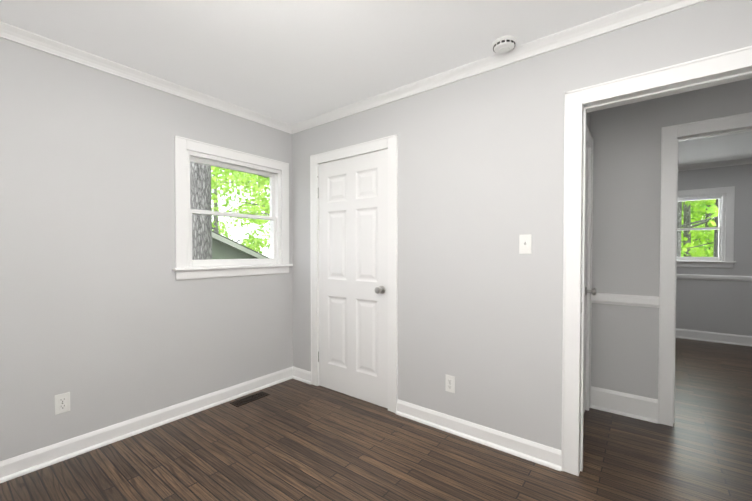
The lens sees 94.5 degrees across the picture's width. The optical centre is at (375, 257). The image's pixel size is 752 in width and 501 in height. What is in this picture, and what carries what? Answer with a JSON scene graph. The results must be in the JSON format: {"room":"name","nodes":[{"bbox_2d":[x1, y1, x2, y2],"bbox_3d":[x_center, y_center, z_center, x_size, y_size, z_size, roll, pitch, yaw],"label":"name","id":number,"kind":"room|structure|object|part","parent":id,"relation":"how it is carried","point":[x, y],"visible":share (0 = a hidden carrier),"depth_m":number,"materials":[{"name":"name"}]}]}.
{"room":"empty bedroom","nodes":[
{"label":"empty bedroom","id":0,"kind":"room"},
{"bbox_2d":[0,37,292,460],"bbox_3d":[-1.429,-0.030,2.742,0.150,2.440,4.100,1,1,38],"label":"wall","id":1,"kind":"structure","parent":0,"point":[107,318],"depth_m":2.22,"materials":[{"name":"paint"}]},
{"bbox_2d":[54,392,69,414],"bbox_3d":[-1.863,0.868,2.067,0.008,0.115,0.070,1,1,38],"label":"outlet","id":2,"kind":"object","parent":1,"relation":"attached to","point":[60,407],"visible":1,"depth_m":2.06,"materials":[{"name":"white plastic"}]},
{"bbox_2d":[0,21,291,132],"bbox_3d":[-1.658,-1.212,2.261,0.053,0.062,2.670,1,1,38],"label":"crown molding","id":3,"kind":"structure","parent":1,"relation":"attached to","point":[7,31],"depth_m":2.28,"materials":[{"name":"white wood"}]},
{"bbox_2d":[0,366,295,482],"bbox_3d":[-1.655,1.144,2.323,0.030,0.105,2.770,1,1,38],"label":"baseboard","id":4,"kind":"structure","parent":1,"relation":"attached to","point":[55,453],"depth_m":2.32,"materials":[{"name":"white wood"}]},
{"bbox_2d":[172,135,292,279],"bbox_3d":[-1.215,-0.367,2.996,0.230,1.055,1.062,1,1,38],"label":"window","id":5,"kind":"structure","parent":1,"relation":"in","point":[183,269],"depth_m":2.88,"materials":[{"name":"white wood"}]},
{"bbox_3d":[-1.214,-0.369,2.995,0.035,0.774,0.752,1,1,38],"label":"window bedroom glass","id":6,"kind":"part","parent":5,"relation":"part of","materials":[{"name":"clear glass"}]},
{"bbox_3d":[-1.214,-0.362,2.995,0.062,0.865,0.822,1,1,38],"label":"bedroom window sash","id":7,"kind":"part","parent":5,"relation":"part of","materials":[{"name":"white wood"}]},
{"bbox_2d":[0,0,751,165],"bbox_3d":[1.843,-1.304,2.330,5.800,0.120,7.490,1,1,38],"label":"ceiling","id":8,"kind":"structure","parent":0,"point":[290,62],"depth_m":1.97,"materials":[{"name":"paint"}]},
{"bbox_2d":[492,36,516,53],"bbox_3d":[0.740,-1.216,2.009,0.136,0.045,0.136,1,1,38],"label":"smoke detector","id":9,"kind":"object","parent":8,"relation":"attached to","point":[503,44],"visible":1,"depth_m":1.98,"materials":[{"name":"white plastic"}]},
{"bbox_2d":[0,338,751,500],"bbox_3d":[1.843,1.246,2.372,5.800,0.100,7.490,1,1,38],"label":"floor","id":10,"kind":"structure","parent":0,"point":[292,439],"depth_m":2.08,"materials":[{"name":"brown wood"}]},
{"bbox_2d":[230,391,269,406],"bbox_3d":[-1.053,1.184,2.912,0.110,0.005,0.300,1,1,38],"label":"floor vent","id":11,"kind":"object","parent":10,"relation":"in","point":[248,399],"visible":1,"depth_m":2.90,"materials":[{"name":"black metal"}]},
{"bbox_2d":[292,0,751,449],"bbox_3d":[1.392,-0.015,1.770,5.500,2.440,0.120,1,1,38],"label":"wall","id":12,"kind":"structure","parent":0,"point":[480,191],"depth_m":2.21,"materials":[{"name":"paint"}]},
{"bbox_2d":[317,149,387,407],"bbox_3d":[-0.226,0.170,2.934,0.798,2.025,0.105,1,1,38],"label":"closet door","id":13,"kind":"structure","parent":12,"relation":"in","point":[353,281],"depth_m":2.92,"materials":[{"name":"white wood"}]},
{"bbox_3d":[0.027,0.256,2.717,0.066,0.066,0.070,1,1,38],"label":"knob","id":14,"kind":"part","parent":13,"relation":"part of","materials":[{"name":"grey metal"}]},
{"bbox_2d":[310,134,397,412],"bbox_3d":[-0.183,0.128,2.979,0.964,2.115,0.143,1,1,38],"label":"trim","id":15,"kind":"structure","parent":12,"relation":"attached to","point":[390,143],"depth_m":2.69,"materials":[{"name":"white wood"}]},
{"bbox_2d":[445,375,454,392],"bbox_3d":[0.509,0.870,2.389,0.070,0.115,0.008,1,1,38],"label":"outlet","id":16,"kind":"object","parent":12,"relation":"attached to","point":[449,383],"visible":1,"depth_m":2.39,"materials":[{"name":"white plastic"}]},
{"bbox_2d":[396,399,560,470],"bbox_3d":[0.603,1.144,2.307,1.124,0.105,0.030,1,1,38],"label":"baseboard","id":17,"kind":"structure","parent":12,"relation":"attached to","point":[544,455],"depth_m":2.23,"materials":[{"name":"white wood"}]},
{"bbox_2d":[288,0,707,133],"bbox_3d":[0.470,-1.213,2.357,3.300,0.062,0.053,1,1,38],"label":"crown molding","id":18,"kind":"structure","parent":12,"relation":"attached to","point":[641,12],"depth_m":2.06,"materials":[{"name":"white wood"}]},
{"bbox_2d":[519,234,531,253],"bbox_3d":[0.888,-0.078,2.072,0.070,0.115,0.020,1,1,38],"label":"light switch","id":19,"kind":"object","parent":12,"relation":"attached to","point":[525,243],"visible":1,"depth_m":2.07,"materials":[{"name":"white plastic"}]},
{"bbox_2d":[561,46,751,475],"bbox_3d":[1.669,0.142,2.110,1.005,2.115,1.038,1,1,38],"label":"door frame","id":20,"kind":"structure","parent":12,"relation":"attached to","point":[708,71],"depth_m":1.91,"materials":[{"name":"white wood"}]},
{"bbox_2d":[586,112,590,130],"bbox_3d":[1.368,-0.026,2.441,0.120,2.440,0.910,1,1,38],"label":"wall","id":21,"kind":"structure","parent":0,"point":[588,119],"depth_m":2.58,"materials":[{"name":"paint"}]},
{"bbox_2d":[584,145,596,411],"bbox_3d":[1.411,0.179,2.379,0.105,2.025,0.752,1,1,38],"label":"hall door","id":22,"kind":"structure","parent":21,"relation":"in","point":[593,291],"depth_m":2.64,"materials":[{"name":"white wood"}]},
{"bbox_3d":[1.616,0.258,2.615,0.070,0.066,0.066,1,1,38],"label":"knob","id":23,"kind":"part","parent":22,"relation":"part of","materials":[{"name":"grey metal"}]},
{"bbox_2d":[590,78,751,398],"bbox_3d":[2.023,-0.028,2.585,5.500,2.440,0.120,1,1,38],"label":"wall","id":24,"kind":"structure","parent":0,"point":[626,217],"depth_m":2.60,"materials":[{"name":"paint"}]},
{"bbox_2d":[590,386,657,423],"bbox_3d":[1.857,1.109,2.637,0.435,0.165,0.030,1,1,38],"label":"baseboard","id":25,"kind":"structure","parent":24,"relation":"attached to","point":[629,405],"depth_m":2.62,"materials":[{"name":"white wood"}]},
{"bbox_2d":[592,293,658,307],"bbox_3d":[1.860,0.322,2.627,0.435,0.080,0.022,1,1,38],"label":"trim","id":26,"kind":"structure","parent":24,"relation":"attached to","point":[630,300],"depth_m":2.60,"materials":[{"name":"white wood"}]},
{"bbox_2d":[658,112,751,425],"bbox_3d":[2.442,0.140,2.263,0.930,2.115,0.166,1,1,38],"label":"door frame","id":27,"kind":"structure","parent":24,"relation":"attached to","point":[672,136],"depth_m":2.45,"materials":[{"name":"white wood"}]},
{"bbox_2d":[676,164,751,335],"bbox_3d":[4.545,-0.066,4.900,4.650,2.440,0.150,1,1,38],"label":"wall","id":28,"kind":"structure","parent":0,"point":[720,306],"depth_m":4.69,"materials":[{"name":"paint"}]},
{"bbox_2d":[677,186,735,267],"bbox_3d":[4.321,-0.406,5.055,1.260,1.085,0.230,1,1,38],"label":"window","id":29,"kind":"structure","parent":28,"relation":"in","point":[727,194],"depth_m":4.74,"materials":[{"name":"white"}]},
{"bbox_3d":[4.320,-0.408,5.054,0.950,0.804,0.035,1,1,38],"label":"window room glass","id":30,"kind":"part","parent":29,"relation":"part of","materials":[{"name":"clear glass"}]},
{"bbox_3d":[4.320,-0.401,5.053,1.020,0.895,0.062,1,1,38],"label":"window sash in the far room","id":31,"kind":"part","parent":29,"relation":"part of","materials":[{"name":"white wood"}]},
{"bbox_2d":[676,328,751,345],"bbox_3d":[4.478,1.089,4.857,4.380,0.130,0.030,1,1,38],"label":"baseboard","id":32,"kind":"structure","parent":28,"relation":"attached to","point":[744,340],"depth_m":4.75,"materials":[{"name":"white wood"}]},
{"bbox_2d":[676,274,751,280],"bbox_3d":[4.480,0.275,4.847,4.380,0.070,0.022,1,1,38],"label":"trim","id":33,"kind":"structure","parent":28,"relation":"attached to","point":[678,276],"depth_m":4.73,"materials":[{"name":"white wood"}]},
{"bbox_2d":[678,158,751,170],"bbox_3d":[4.471,-1.254,4.810,4.380,0.062,0.053,1,1,38],"label":"crown molding","id":34,"kind":"structure","parent":28,"relation":"attached to","point":[741,161],"depth_m":4.70,"materials":[{"name":"white wood"}]},
{"label":"outside","id":35,"kind":"structure","parent":0,"visible":0},
{"bbox_3d":[6.654,1.919,13.085,120.000,0.200,110.000,1,1,38],"label":"ground","id":36,"kind":"structure","parent":35,"visible":0},
{"bbox_2d":[190,162,211,259],"bbox_3d":[-2.529,-4.640,5.573,5.084,13.264,5.280,1,1,38],"label":"pine tree","id":37,"kind":"object","parent":36,"relation":"on","point":[202,228],"depth_m":5.81,"materials":[{"name":"grey plant"}]},
{"bbox_2d":[211,168,228,198],"bbox_3d":[-7.168,-4.627,10.065,6.659,13.106,8.214,1,1,38],"label":"maple tree","id":38,"kind":"object","parent":36,"relation":"on","point":[214,194],"depth_m":9.58,"materials":[{"name":"green plant"}]},
{"bbox_2d":[212,231,267,258],"bbox_3d":[-9.911,0.152,12.885,8.720,3.540,11.400,1,1,38],"label":"house","id":39,"kind":"structure","parent":36,"relation":"on","point":[239,250],"depth_m":12.29,"materials":[{"name":"grey"}]},
{"bbox_2d":[211,169,268,221],"bbox_3d":[-9.709,-5.395,15.744,7.981,14.457,8.987,1,1,38],"label":"maple tree","id":40,"kind":"object","parent":36,"relation":"on","point":[236,181],"depth_m":16.34,"materials":[{"name":"green plant"}]},
{"bbox_2d":[211,166,269,210],"bbox_3d":[-2.019,-4.102,11.436,7.513,12.013,7.370,1,1,38],"label":"maple tree","id":41,"kind":"object","parent":36,"relation":"on","point":[236,175],"depth_m":9.64,"materials":[{"name":"green plant"}]},
{"bbox_2d":[211,170,269,222],"bbox_3d":[-3.393,-4.549,16.622,9.529,12.730,8.846,1,1,38],"label":"maple tree","id":42,"kind":"object","parent":36,"relation":"on","point":[252,205],"depth_m":15.29,"materials":[{"name":"green plant"}]},
{"bbox_2d":[212,186,269,233],"bbox_3d":[-5.371,-5.863,23.048,10.926,15.154,11.374,1,1,38],"label":"maple tree","id":43,"kind":"object","parent":36,"relation":"on","point":[250,221],"depth_m":20.82,"materials":[{"name":"green plant"}]},
{"bbox_2d":[212,171,269,253],"bbox_3d":[-11.701,-6.505,23.328,11.654,16.419,10.936,1,1,38],"label":"maple tree","id":44,"kind":"object","parent":36,"relation":"on","point":[251,241],"depth_m":22.54,"materials":[{"name":"green plant"}]},
{"bbox_2d":[677,199,718,256],"bbox_3d":[12.180,-5.891,13.174,15.574,15.937,19.499,1,1,38],"label":"tree","id":45,"kind":"object","parent":36,"relation":"on","point":[686,210],"depth_m":10.75,"materials":[{"name":"green plant"}]}
]}

